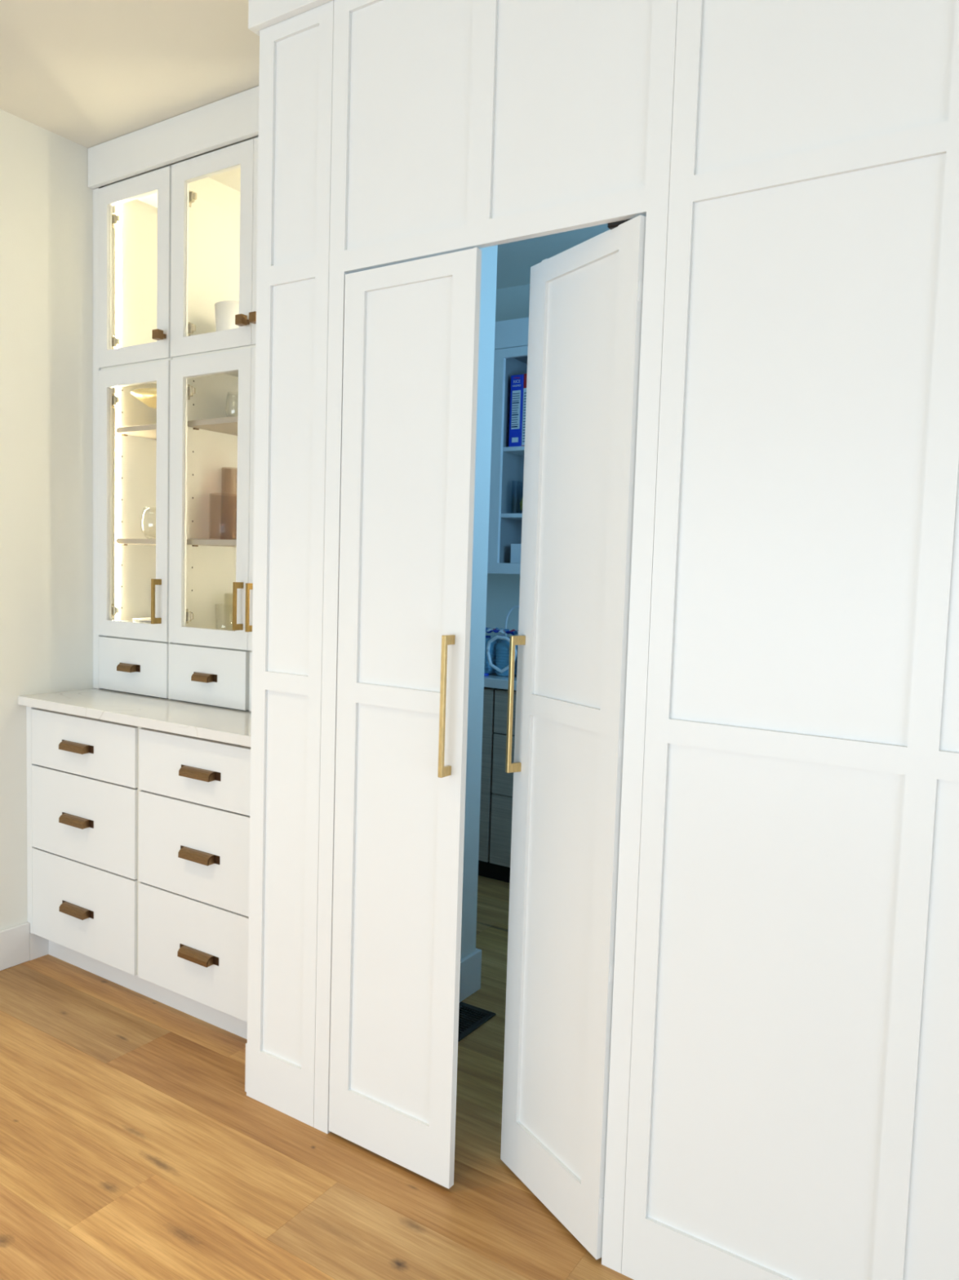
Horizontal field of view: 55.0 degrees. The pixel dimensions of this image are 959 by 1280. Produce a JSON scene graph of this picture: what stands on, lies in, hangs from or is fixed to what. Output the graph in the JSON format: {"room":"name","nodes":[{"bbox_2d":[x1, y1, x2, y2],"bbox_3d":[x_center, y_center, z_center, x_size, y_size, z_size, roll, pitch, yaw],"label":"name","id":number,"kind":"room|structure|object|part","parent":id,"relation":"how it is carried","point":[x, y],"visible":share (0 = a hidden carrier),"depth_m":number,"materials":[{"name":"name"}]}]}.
{"room":"kitchen","nodes":[
{"label":"kitchen","id":0,"kind":"room"},
{"bbox_2d":[0,109,103,930],"bbox_3d":[-2.141,-0.236,2.180,0.100,2.789,6.900,4,5,33],"label":"wall","id":1,"kind":"structure","parent":0,"point":[46,198],"depth_m":3.08,"materials":[{"name":"paint"}]},
{"bbox_2d":[0,922,48,970],"bbox_3d":[-2.702,1.126,1.370,0.016,0.133,4.410,4,5,33],"label":"baseboard","id":2,"kind":"structure","parent":1,"relation":"attached to","point":[18,945],"depth_m":3.12,"materials":[{"name":"paint"}]},
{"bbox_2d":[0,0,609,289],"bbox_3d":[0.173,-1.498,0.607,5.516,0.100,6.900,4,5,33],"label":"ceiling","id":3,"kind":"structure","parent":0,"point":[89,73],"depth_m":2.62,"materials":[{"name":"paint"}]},
{"bbox_2d":[0,875,634,1279],"bbox_3d":[0.084,1.379,0.820,5.516,0.120,6.900,4,5,33],"label":"floor","id":4,"kind":"structure","parent":0,"point":[134,1145],"depth_m":2.10,"materials":[{"name":"brown wood"}]},
{"bbox_2d":[26,706,139,975],"bbox_3d":[-1.131,0.613,3.214,0.584,0.786,0.640,4,5,33],"label":"base cabinet","id":5,"kind":"object","parent":4,"relation":"on","point":[82,772],"visible":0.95,"depth_m":2.95,"materials":[{"name":"white paint"}]},
{"bbox_3d":[-1.293,0.342,2.938,0.166,0.025,0.026,4,5,33],"label":"cup pull","id":6,"kind":"part","parent":5,"relation":"part of","materials":[{"name":"brown metal"}]},
{"bbox_3d":[-1.301,0.581,2.956,0.166,0.025,0.026,4,5,33],"label":"cup pull","id":7,"kind":"part","parent":5,"relation":"part of","materials":[{"name":"brown metal"}]},
{"bbox_3d":[-1.310,0.875,2.978,0.166,0.025,0.026,4,5,33],"label":"cup pull","id":8,"kind":"part","parent":5,"relation":"part of","materials":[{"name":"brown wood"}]},
{"bbox_3d":[-1.285,0.869,2.988,0.546,0.297,0.018,4,5,33],"label":"drawer","id":9,"kind":"part","parent":5,"relation":"part of","materials":[{"name":"white paint"}]},
{"bbox_3d":[-1.269,0.340,2.949,0.546,0.186,0.018,4,5,33],"label":"drawer","id":10,"kind":"part","parent":5,"relation":"part of","materials":[{"name":"white paint"}]},
{"bbox_3d":[-1.276,0.577,2.967,0.546,0.280,0.018,4,5,33],"label":"drawer","id":11,"kind":"part","parent":5,"relation":"part of","materials":[{"name":"white paint"}]},
{"bbox_2d":[48,939,247,1039],"bbox_3d":[-0.993,1.085,2.887,1.198,0.097,0.016,4,5,33],"label":"toe kick","id":12,"kind":"object","parent":4,"relation":"on","point":[237,1026],"visible":0.29,"depth_m":2.90,"materials":[{"name":"paint"}]},
{"bbox_2d":[137,726,250,1022],"bbox_3d":[-0.627,0.653,2.888,0.619,0.786,0.640,4,5,33],"label":"base cabinet","id":13,"kind":"object","parent":4,"relation":"on","point":[194,793],"visible":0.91,"depth_m":2.66,"materials":[{"name":"white paint"}]},
{"bbox_2d":[17,688,251,746],"bbox_3d":[-0.855,0.227,3.012,1.215,0.030,0.645,4,5,33],"label":"countertop","id":14,"kind":"structure","parent":13,"relation":"on","point":[217,723],"depth_m":2.85,"materials":[{"name":"stone"}]},
{"bbox_2d":[93,162,176,699],"bbox_3d":[-1.100,-0.696,3.264,0.410,1.755,0.404,4,5,33],"label":"tall cabinet","id":15,"kind":"object","parent":14,"relation":"on","point":[132,215],"visible":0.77,"depth_m":3.22,"materials":[{"name":"white paint"}]},
{"bbox_3d":[-1.215,0.095,3.173,0.111,0.025,0.026,4,5,33],"label":"cup pull","id":16,"kind":"part","parent":15,"relation":"part of","materials":[{"name":"brown metal"}]},
{"bbox_3d":[-1.224,-0.708,3.374,0.018,1.755,0.331,4,5,33],"label":"panel","id":17,"kind":"part","parent":15,"relation":"part of","materials":[{"name":"clear glass"}]},
{"bbox_3d":[-1.196,0.091,3.187,0.370,0.184,0.019,4,5,33],"label":"drawer","id":18,"kind":"part","parent":15,"relation":"part of","materials":[{"name":"white paint"}]},
{"bbox_3d":[-1.179,-0.466,3.146,0.370,0.922,0.019,4,5,33],"label":"door","id":19,"kind":"part","parent":15,"relation":"part of","materials":[{"name":"white paint"}]},
{"bbox_3d":[-1.155,-1.235,3.089,0.370,0.603,0.019,4,5,33],"label":"door","id":20,"kind":"part","parent":15,"relation":"part of","materials":[{"name":"white paint"}]},
{"bbox_2d":[115,538,155,545],"bbox_3d":[-1.077,-0.348,3.316,0.325,0.018,0.299,4,5,33],"label":"shelf","id":21,"kind":"object","parent":15,"relation":"attached to","point":[118,541],"depth_m":3.23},
{"bbox_2d":[115,423,156,439],"bbox_3d":[-1.065,-0.736,3.287,0.325,0.018,0.299,4,5,33],"label":"shelf","id":22,"kind":"object","parent":15,"relation":"attached to","point":[123,431],"depth_m":3.25,"materials":[{"name":"white wood"}]},
{"bbox_3d":[-1.167,-0.676,3.132,0.375,1.730,0.013,4,5,33],"label":"frame","id":23,"kind":"part","parent":15,"relation":"part of","materials":[{"name":"white wood"}]},
{"bbox_3d":[-1.139,-1.548,3.075,0.374,0.030,0.001,4,5,33],"label":"rail","id":24,"kind":"part","parent":15,"relation":"part of","materials":[{"name":"white wood"}]},
{"bbox_2d":[130,387,156,408],"bbox_3d":[-1.081,-0.799,3.233,0.270,0.115,0.270,4,5,33],"label":"dish","id":25,"kind":"object","parent":15,"relation":"on","point":[148,397],"visible":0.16,"depth_m":3.14,"materials":[{"name":"ceramic"}]},
{"bbox_3d":[-1.048,-1.562,3.213,0.338,0.018,0.331,4,5,33],"label":"panel","id":26,"kind":"part","parent":15,"relation":"part of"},
{"bbox_3d":[-1.076,-0.128,3.065,0.010,0.149,0.035,4,5,33],"label":"bar handle","id":27,"kind":"part","parent":15,"relation":"part of","materials":[{"name":"gold metal"}]},
{"bbox_3d":[-1.038,-0.989,2.991,0.028,0.029,0.040,4,5,33],"label":"knob","id":28,"kind":"part","parent":15,"relation":"part of","materials":[{"name":"brown metal"}]},
{"bbox_3d":[-1.141,-0.038,3.325,0.210,0.012,0.210,4,5,33],"label":"plate","id":29,"kind":"object","parent":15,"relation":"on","visible":0},
{"bbox_3d":[-1.141,-0.044,3.325,0.210,0.012,0.210,4,5,33],"label":"plate","id":30,"kind":"object","parent":29,"relation":"on","visible":0},
{"bbox_3d":[-1.141,-0.051,3.324,0.210,0.012,0.210,4,5,33],"label":"plate","id":31,"kind":"object","parent":30,"relation":"on","visible":0},
{"bbox_3d":[-1.141,-0.057,3.324,0.210,0.012,0.210,4,5,33],"label":"plate","id":32,"kind":"object","parent":31,"relation":"on","visible":0},
{"bbox_2d":[132,620,151,623],"bbox_3d":[-1.140,-0.063,3.324,0.210,0.012,0.210,4,5,33],"label":"plate","id":33,"kind":"object","parent":32,"relation":"on","point":[132,620],"visible":0.15,"depth_m":3.25,"materials":[{"name":"white ceramic"}]},
{"bbox_2d":[132,617,155,622],"bbox_3d":[-1.140,-0.069,3.323,0.210,0.012,0.210,4,5,33],"label":"plate","id":34,"kind":"object","parent":33,"relation":"on","point":[145,619],"visible":0.22,"depth_m":3.33,"materials":[{"name":"white ceramic"}]},
{"bbox_2d":[168,135,258,711],"bbox_3d":[-0.599,-0.656,2.941,0.785,1.755,0.404,4,5,33],"label":"tall cabinet","id":35,"kind":"object","parent":14,"relation":"on","point":[215,193],"visible":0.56,"depth_m":3.01,"materials":[{"name":"white paint"}]},
{"bbox_2d":[88,85,258,189],"bbox_3d":[-0.836,-1.578,2.840,1.195,0.129,0.020,4,5,33],"label":"trim","id":36,"kind":"structure","parent":35,"relation":"attached to","point":[234,118],"depth_m":2.91,"materials":[{"name":"white paint"}]},
{"bbox_3d":[-0.892,0.121,2.964,0.111,0.025,0.026,4,5,33],"label":"cup pull","id":37,"kind":"part","parent":35,"relation":"part of","materials":[{"name":"brown metal"}]},
{"bbox_3d":[-0.907,-0.683,3.169,0.018,1.755,0.331,4,5,33],"label":"panel","id":38,"kind":"part","parent":35,"relation":"part of","materials":[{"name":"clear glass"}]},
{"bbox_3d":[-0.879,0.116,2.983,0.367,0.184,0.019,4,5,33],"label":"drawer","id":39,"kind":"part","parent":35,"relation":"part of","materials":[{"name":"white paint"}]},
{"bbox_3d":[-0.859,-0.441,2.940,0.374,0.922,0.019,4,5,33],"label":"door","id":40,"kind":"part","parent":35,"relation":"part of","materials":[{"name":"white paint"}]},
{"bbox_2d":[186,538,236,546],"bbox_3d":[-0.600,-0.311,3.007,0.708,0.018,0.299,4,5,33],"label":"shelf","id":41,"kind":"object","parent":35,"relation":"attached to","point":[190,542],"depth_m":3.03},
{"bbox_3d":[-0.836,-1.210,2.883,0.374,0.603,0.019,4,5,33],"label":"door","id":42,"kind":"part","parent":35,"relation":"part of","materials":[{"name":"white paint"}]},
{"bbox_2d":[187,416,237,435],"bbox_3d":[-0.588,-0.698,2.978,0.708,0.018,0.299,4,5,33],"label":"shelf","id":43,"kind":"object","parent":35,"relation":"attached to","point":[226,426],"depth_m":3.05,"materials":[{"name":"white wood"}]},
{"bbox_3d":[-0.684,-0.892,2.806,0.751,0.008,0.012,4,5,33],"label":"frame","id":44,"kind":"part","parent":35,"relation":"part of","materials":[{"name":"white wood"}]},
{"bbox_3d":[-0.661,-1.511,2.766,0.757,0.030,0.001,4,5,33],"label":"rail","id":45,"kind":"part","parent":35,"relation":"part of","materials":[{"name":"white wood"}]},
{"bbox_2d":[208,493,229,538],"bbox_3d":[-0.838,-0.408,3.072,0.124,0.152,0.124,4,5,33],"label":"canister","id":46,"kind":"object","parent":35,"relation":"on","point":[211,494],"visible":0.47,"depth_m":3.06,"materials":[{"name":"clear glass"}]},
{"bbox_3d":[-0.571,-1.524,2.905,0.721,0.018,0.331,4,5,33],"label":"panel","id":47,"kind":"part","parent":35,"relation":"part of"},
{"bbox_2d":[223,593,228,630],"bbox_3d":[-0.787,-0.086,3.197,0.192,0.148,0.192,4,5,33],"label":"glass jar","id":48,"kind":"object","parent":35,"relation":"on","point":[224,593],"visible":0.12,"depth_m":3.16,"materials":[{"name":"clear glass"}]},
{"bbox_2d":[214,300,239,331],"bbox_3d":[-0.786,-1.002,3.013,0.156,0.165,0.156,4,5,33],"label":"pot","id":49,"kind":"object","parent":35,"relation":"on","point":[225,312],"visible":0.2,"depth_m":2.94,"materials":[{"name":"white ceramic"}]},
{"bbox_2d":[220,466,237,516],"bbox_3d":[-0.863,-0.468,3.187,0.064,0.252,0.064,4,5,33],"label":"carafe","id":50,"kind":"object","parent":35,"relation":"on","point":[223,468],"visible":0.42,"depth_m":3.18,"materials":[{"name":"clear glass"}]},
{"bbox_3d":[-0.748,-0.105,2.853,0.010,0.149,0.035,4,5,33],"label":"bar handle","id":51,"kind":"part","parent":35,"relation":"part of","materials":[{"name":"gold metal"}]},
{"bbox_3d":[-0.714,-0.964,2.782,0.028,0.029,0.040,4,5,33],"label":"knob","id":52,"kind":"part","parent":35,"relation":"part of","materials":[{"name":"brown metal"}]},
{"bbox_3d":[-0.702,-0.100,2.824,0.010,0.149,0.035,4,5,33],"label":"bar handle","id":53,"kind":"part","parent":35,"relation":"part of","materials":[{"name":"gold metal"}]},
{"bbox_3d":[-0.557,0.141,2.775,0.369,0.184,0.019,4,5,33],"label":"drawer","id":54,"kind":"part","parent":35,"relation":"part of","materials":[{"name":"white paint"}]},
{"bbox_3d":[-0.543,-0.416,2.736,0.378,0.922,0.019,4,5,33],"label":"door","id":55,"kind":"part","parent":35,"relation":"part of","materials":[{"name":"white paint"}]},
{"bbox_3d":[-0.664,-0.960,2.750,0.028,0.029,0.040,4,5,33],"label":"knob","id":56,"kind":"part","parent":35,"relation":"part of","materials":[{"name":"brown metal"}]},
{"bbox_3d":[-0.520,-1.185,2.679,0.378,0.603,0.019,4,5,33],"label":"door","id":57,"kind":"part","parent":35,"relation":"part of","materials":[{"name":"white paint"}]},
{"bbox_3d":[-0.813,0.906,2.683,0.546,0.297,0.018,4,5,33],"label":"drawer","id":58,"kind":"part","parent":13,"relation":"part of","materials":[{"name":"white paint"}]},
{"bbox_3d":[-0.804,0.614,2.662,0.546,0.280,0.018,4,5,33],"label":"drawer","id":59,"kind":"part","parent":13,"relation":"part of","materials":[{"name":"white paint"}]},
{"bbox_3d":[-0.797,0.377,2.644,0.546,0.186,0.018,4,5,33],"label":"drawer","id":60,"kind":"part","parent":13,"relation":"part of","materials":[{"name":"white paint"}]},
{"bbox_3d":[-0.820,0.913,2.662,0.166,0.025,0.026,4,5,33],"label":"cup pull","id":61,"kind":"part","parent":13,"relation":"part of","materials":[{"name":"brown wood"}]},
{"bbox_3d":[-0.811,0.619,2.640,0.166,0.025,0.026,4,5,33],"label":"cup pull","id":62,"kind":"part","parent":13,"relation":"part of","materials":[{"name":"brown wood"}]},
{"bbox_3d":[-0.804,0.380,2.622,0.166,0.025,0.026,4,5,33],"label":"cup pull","id":63,"kind":"part","parent":13,"relation":"part of","materials":[{"name":"brown metal"}]},
{"bbox_2d":[246,0,333,1127],"bbox_3d":[-0.252,-0.209,2.535,0.255,2.773,0.750,4,5,33],"label":"end panel","id":64,"kind":"object","parent":4,"relation":"on","point":[296,52],"visible":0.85,"depth_m":2.23,"materials":[{"name":"white paint"}]},
{"bbox_3d":[-0.498,1.123,2.330,0.144,0.134,0.019,4,5,33],"label":"rail","id":65,"kind":"part","parent":64,"relation":"part of","materials":[{"name":"white paint"}]},
{"bbox_3d":[-0.479,0.592,2.295,0.144,0.932,0.013,4,5,33],"label":"recessed panel","id":66,"kind":"part","parent":64,"relation":"part of","materials":[{"name":"white paint"}]},
{"bbox_3d":[-0.466,0.105,2.255,0.144,0.046,0.019,4,5,33],"label":"rail","id":67,"kind":"part","parent":64,"relation":"part of","materials":[{"name":"white paint"}]},
{"bbox_3d":[-0.449,-0.383,2.223,0.144,0.932,0.013,4,5,33],"label":"recessed panel","id":68,"kind":"part","parent":64,"relation":"part of","materials":[{"name":"white paint"}]},
{"bbox_3d":[-0.436,-0.870,2.183,0.144,0.046,0.019,4,5,33],"label":"rail","id":69,"kind":"part","parent":64,"relation":"part of","materials":[{"name":"white paint"}]},
{"bbox_3d":[-0.425,-1.151,2.166,0.144,0.518,0.013,4,5,33],"label":"recessed panel","id":70,"kind":"part","parent":64,"relation":"part of","materials":[{"name":"white paint"}]},
{"bbox_3d":[-0.417,-1.492,2.137,0.144,0.166,0.019,4,5,33],"label":"rail","id":71,"kind":"part","parent":64,"relation":"part of","materials":[{"name":"white paint"}]},
{"bbox_2d":[457,1001,496,1042],"bbox_3d":[-0.086,1.167,2.777,0.132,0.006,0.302,4,5,33],"label":"floor mat","id":72,"kind":"object","parent":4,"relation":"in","point":[471,1017],"visible":0.48,"depth_m":2.84,"materials":[{"name":"black fabric"}]},
{"bbox_2d":[313,0,677,1273],"bbox_3d":[-0.004,-0.158,1.949,0.840,2.773,0.034,4,5,33],"label":"door surround","id":73,"kind":"object","parent":4,"relation":"on","point":[457,125],"visible":0.88,"depth_m":1.85,"materials":[{"name":"white paint"}]},
{"bbox_3d":[0.025,-1.457,1.851,0.732,0.166,0.019,4,5,33],"label":"rail","id":74,"kind":"part","parent":73,"relation":"part of","materials":[{"name":"white paint"}]},
{"bbox_2d":[328,247,481,1188],"bbox_3d":[-0.191,0.192,2.056,0.360,2.030,0.054,5,5,34],"label":"door","id":75,"kind":"structure","parent":73,"relation":"attached to","point":[411,331],"depth_m":2.06,"materials":[{"name":"white paint"}]},
{"bbox_3d":[-0.210,1.141,2.141,0.241,0.122,0.018,5,5,34],"label":"rail","id":76,"kind":"part","parent":75,"relation":"part of","materials":[{"name":"white paint"}]},
{"bbox_3d":[-0.193,0.616,2.104,0.241,0.932,0.008,5,5,33],"label":"recessed panel","id":77,"kind":"part","parent":75,"relation":"part of","materials":[{"name":"white paint"}]},
{"bbox_3d":[-0.179,0.129,2.066,0.241,0.046,0.018,5,5,34],"label":"rail","id":78,"kind":"part","parent":75,"relation":"part of","materials":[{"name":"white paint"}]},
{"bbox_3d":[-0.164,-0.333,2.034,0.241,0.880,0.008,5,5,33],"label":"recessed panel","id":79,"kind":"part","parent":75,"relation":"part of","materials":[{"name":"white paint"}]},
{"bbox_3d":[-0.151,-0.794,1.998,0.241,0.045,0.018,5,5,34],"label":"rail","id":80,"kind":"part","parent":75,"relation":"part of","materials":[{"name":"white paint"}]},
{"bbox_3d":[-0.070,0.141,1.962,0.011,0.303,0.036,5,5,33],"label":"handle","id":81,"kind":"part","parent":75,"relation":"part of","materials":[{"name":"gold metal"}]},
{"bbox_3d":[-0.150,-1.130,1.989,0.332,0.518,0.013,4,5,33],"label":"recessed panel","id":82,"kind":"part","parent":73,"relation":"part of","materials":[{"name":"white paint"}]},
{"bbox_3d":[0.006,-0.835,1.897,0.732,0.047,0.019,4,5,33],"label":"header rail","id":83,"kind":"part","parent":73,"relation":"part of","materials":[{"name":"white paint"}]},
{"bbox_3d":[0.178,-1.104,1.777,0.339,0.518,0.013,4,5,33],"label":"recessed panel","id":84,"kind":"part","parent":73,"relation":"part of","materials":[{"name":"white paint"}]},
{"bbox_2d":[500,214,646,1259],"bbox_3d":[0.165,0.212,1.915,0.054,2.030,0.361,-1,5,-31],"label":"door","id":85,"kind":"structure","parent":73,"relation":"attached to","point":[584,332],"depth_m":1.91,"materials":[{"name":"white paint"}]},
{"bbox_3d":[0.080,0.142,2.038,0.036,0.304,0.011,-1,5,-31],"label":"handle","id":86,"kind":"part","parent":85,"relation":"part of","materials":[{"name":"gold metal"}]},
{"bbox_3d":[0.151,1.163,1.995,0.018,0.122,0.241,-1,5,-31],"label":"rail","id":87,"kind":"part","parent":85,"relation":"part of","materials":[{"name":"white paint"}]},
{"bbox_3d":[0.169,0.638,1.958,0.008,0.931,0.241,-1,5,-31],"label":"recessed panel","id":88,"kind":"part","parent":85,"relation":"part of","materials":[{"name":"white wood"}]},
{"bbox_3d":[0.182,0.151,1.921,0.018,0.046,0.241,-1,5,-31],"label":"rail","id":89,"kind":"part","parent":85,"relation":"part of","materials":[{"name":"white paint"}]},
{"bbox_3d":[0.199,-0.311,1.888,0.008,0.880,0.241,-1,5,-31],"label":"recessed panel","id":90,"kind":"part","parent":85,"relation":"part of","materials":[{"name":"white wood"}]},
{"bbox_3d":[0.211,-0.772,1.852,0.018,0.045,0.241,-1,5,-31],"label":"rail","id":91,"kind":"part","parent":85,"relation":"part of","materials":[{"name":"white paint"}]},
{"bbox_2d":[478,687,516,883],"bbox_3d":[0.285,0.637,4.248,1.310,0.868,0.559,4,5,33],"label":"base cabinet","id":92,"kind":"object","parent":4,"relation":"on","point":[496,784],"visible":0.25,"depth_m":4.06,"materials":[{"name":"grey wood"}]},
{"bbox_3d":[-0.179,0.584,4.224,0.550,0.773,0.018,4,5,33],"label":"door","id":93,"kind":"part","parent":92,"relation":"part of","materials":[{"name":"wood"}]},
{"bbox_2d":[484,674,516,690],"bbox_3d":[0.293,0.182,4.205,1.310,0.042,0.582,4,5,33],"label":"countertop","id":94,"kind":"structure","parent":92,"relation":"on","point":[492,681],"depth_m":4.01,"materials":[{"name":"stone"}]},
{"bbox_2d":[484,632,518,676],"bbox_3d":[0.152,0.066,4.176,0.366,0.183,0.283,4,5,33],"label":"pack","id":95,"kind":"object","parent":94,"relation":"on","point":[497,647],"visible":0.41,"depth_m":4.11,"materials":[{"name":"blue plastic"}]},
{"bbox_2d":[484,637,497,674],"bbox_3d":[0.031,0.069,4.205,0.115,0.164,0.115,4,5,33],"label":"bottle","id":96,"kind":"object","parent":95,"relation":"on","point":[491,646],"depth_m":4.15,"materials":[{"name":"blue plastic"}]},
{"bbox_2d":[485,626,518,635],"bbox_3d":[0.114,-0.040,4.151,0.300,0.027,0.120,4,5,33],"label":"snack packet","id":97,"kind":"object","parent":95,"relation":"on","point":[513,632],"visible":0.52,"depth_m":4.12,"materials":[{"name":"plastic"}]},
{"bbox_2d":[494,640,517,676],"bbox_3d":[0.129,0.077,4.142,0.115,0.164,0.115,4,5,33],"label":"bottle","id":98,"kind":"object","parent":95,"relation":"on","point":[502,647],"depth_m":4.10,"materials":[{"name":"blue plastic"}]},
{"bbox_2d":[504,604,519,636],"bbox_3d":[0.181,-0.014,4.407,0.145,0.304,0.012,4,5,33],"label":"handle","id":99,"kind":"object","parent":95,"relation":"attached to","point":[517,606],"visible":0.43,"depth_m":4.43,"materials":[{"name":"plastic"}]},
{"bbox_3d":[0.313,0.854,3.918,0.617,0.310,0.018,4,5,33],"label":"drawer","id":100,"kind":"part","parent":92,"relation":"part of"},
{"bbox_3d":[0.322,0.563,3.897,0.617,0.265,0.018,4,5,33],"label":"drawer","id":101,"kind":"part","parent":92,"relation":"part of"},
{"bbox_3d":[0.329,0.332,3.880,0.617,0.188,0.018,4,5,33],"label":"drawer","id":102,"kind":"part","parent":92,"relation":"part of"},
{"bbox_2d":[460,244,497,959],"bbox_3d":[-0.772,-0.257,2.952,1.356,2.777,0.843,4,5,33],"label":"wall","id":103,"kind":"structure","parent":0,"point":[489,255],"depth_m":2.91,"materials":[{"name":"paint"}]},
{"bbox_2d":[244,948,481,1091],"bbox_3d":[-0.506,1.085,2.851,0.656,0.133,0.874,4,5,33],"label":"baseboard","id":104,"kind":"structure","parent":103,"relation":"attached to","point":[471,964],"depth_m":2.98,"materials":[{"name":"paint"}]},
{"bbox_2d":[485,284,529,637],"bbox_3d":[1.071,-0.278,4.086,3.216,2.789,0.105,4,5,33],"label":"wall","id":105,"kind":"structure","parent":0,"point":[503,593],"depth_m":4.62,"materials":[{"name":"paint"}]},
{"bbox_2d":[487,316,528,574],"bbox_3d":[0.535,-0.857,4.131,0.960,1.142,0.347,4,5,33],"label":"pantry cabinet","id":106,"kind":"object","parent":105,"relation":"attached to","point":[511,336],"visible":0.23,"depth_m":4.25,"materials":[{"name":"white paint"}]},
{"bbox_2d":[501,513,522,519],"bbox_3d":[0.550,-0.556,4.164,0.894,0.019,0.274,4,5,33],"label":"shelf","id":107,"kind":"object","parent":106,"relation":"attached to","point":[504,516],"depth_m":4.28,"materials":[{"name":"white paint"}]},
{"bbox_3d":[0.169,-0.831,4.385,0.018,1.032,0.324,4,5,33],"label":"panel","id":108,"kind":"part","parent":106,"relation":"part of","materials":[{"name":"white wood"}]},
{"bbox_2d":[503,445,524,456],"bbox_3d":[0.559,-0.861,4.142,0.894,0.019,0.274,4,5,33],"label":"shelf","id":109,"kind":"object","parent":106,"relation":"attached to","point":[508,451],"depth_m":4.27,"materials":[{"name":"white paint"}]},
{"bbox_2d":[510,543,521,563],"bbox_3d":[0.218,-0.401,4.304,0.100,0.090,0.118,4,5,33],"label":"box","id":110,"kind":"object","parent":106,"relation":"on","point":[515,556],"visible":0.24,"depth_m":4.27,"materials":[{"name":"cardboard"}]},
{"bbox_2d":[508,374,524,446],"bbox_3d":[0.222,-1.056,4.315,0.066,0.325,0.201,4,5,33],"label":"cereal box","id":111,"kind":"object","parent":106,"relation":"on","point":[517,380],"visible":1,"depth_m":4.23,"materials":[{"name":"blue cardboard"}]},
{"bbox_3d":[0.167,-1.057,4.231,0.045,0.175,0.001,4,5,33],"label":"nutrition panel","id":112,"kind":"part","parent":111,"relation":"part of","materials":[{"name":"white cardboard"}]},
{"bbox_3d":[0.567,-1.296,4.101,0.896,0.020,0.324,4,5,33],"label":"panel","id":113,"kind":"part","parent":106,"relation":"part of","materials":[{"name":"white wood"}]},
{"bbox_2d":[521,373,527,446],"bbox_3d":[0.279,-1.053,4.278,0.066,0.327,0.199,4,5,33],"label":"cereal box","id":114,"kind":"object","parent":106,"relation":"on","point":[525,375],"visible":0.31,"depth_m":4.21,"materials":[{"name":"cardboard"}]},
{"bbox_3d":[0.225,-1.018,4.198,0.064,0.258,0.001,4,5,33],"label":"printed panel","id":115,"kind":"part","parent":114,"relation":"part of","materials":[{"name":"white cardboard"}]},
{"bbox_3d":[0.289,-0.663,4.329,0.182,0.152,0.235,4,5,33],"label":"storage bin","id":116,"kind":"object","parent":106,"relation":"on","visible":0},
{"bbox_2d":[520,497,523,511],"bbox_3d":[0.244,-0.646,4.303,0.101,0.113,0.120,4,5,33],"label":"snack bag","id":117,"kind":"object","parent":116,"relation":"in","point":[521,502],"visible":0.07,"depth_m":4.28,"materials":[{"name":"yellow plastic"}]},
{"bbox_3d":[2.004,-0.005,0.691,2.041,2.777,0.100,4,5,33],"label":"wall","id":118,"kind":"structure","parent":0,"visible":0},
{"bbox_2d":[248,0,333,35],"bbox_3d":[0.403,-1.460,1.794,2.026,0.133,0.375,4,5,33],"label":"trim","id":119,"kind":"structure","parent":118,"relation":"attached to","point":[262,14],"depth_m":2.15,"materials":[{"name":"white paint"}]},
{"bbox_2d":[621,0,958,1279],"bbox_3d":[0.727,-0.100,1.469,0.952,2.773,0.021,4,5,33],"label":"panelling","id":120,"kind":"object","parent":118,"relation":"attached to","point":[793,1104],"visible":1,"depth_m":1.58,"materials":[{"name":"white paint"}]},
{"bbox_3d":[0.496,1.201,1.688,0.407,0.134,0.019,4,5,33],"label":"rail","id":121,"kind":"part","parent":120,"relation":"part of","materials":[{"name":"white paint"}]},
{"bbox_3d":[0.515,0.670,1.653,0.407,0.932,0.013,4,5,33],"label":"recessed panel","id":122,"kind":"part","parent":120,"relation":"part of","materials":[{"name":"white paint"}]},
{"bbox_3d":[0.527,0.183,1.613,0.407,0.046,0.019,4,5,33],"label":"rail","id":123,"kind":"part","parent":120,"relation":"part of","materials":[{"name":"white paint"}]},
{"bbox_3d":[0.545,-0.305,1.581,0.407,0.932,0.013,4,5,33],"label":"recessed panel","id":124,"kind":"part","parent":120,"relation":"part of","materials":[{"name":"white paint"}]},
{"bbox_3d":[0.557,-0.792,1.541,0.407,0.046,0.019,4,5,33],"label":"rail","id":125,"kind":"part","parent":120,"relation":"part of","materials":[{"name":"white paint"}]},
{"bbox_3d":[0.569,-1.074,1.524,0.407,0.518,0.013,4,5,33],"label":"recessed panel","id":126,"kind":"part","parent":120,"relation":"part of","materials":[{"name":"white paint"}]},
{"bbox_3d":[0.895,0.699,1.408,0.407,0.932,0.013,4,5,33],"label":"recessed panel","id":127,"kind":"part","parent":120,"relation":"part of","materials":[{"name":"white paint"}]},
{"bbox_3d":[0.907,0.212,1.367,0.407,0.046,0.019,4,5,33],"label":"rail","id":128,"kind":"part","parent":120,"relation":"part of","materials":[{"name":"white paint"}]},
{"bbox_3d":[0.925,-0.275,1.336,0.407,0.932,0.013,4,5,33],"label":"recessed panel","id":129,"kind":"part","parent":120,"relation":"part of","materials":[{"name":"white paint"}]}
]}

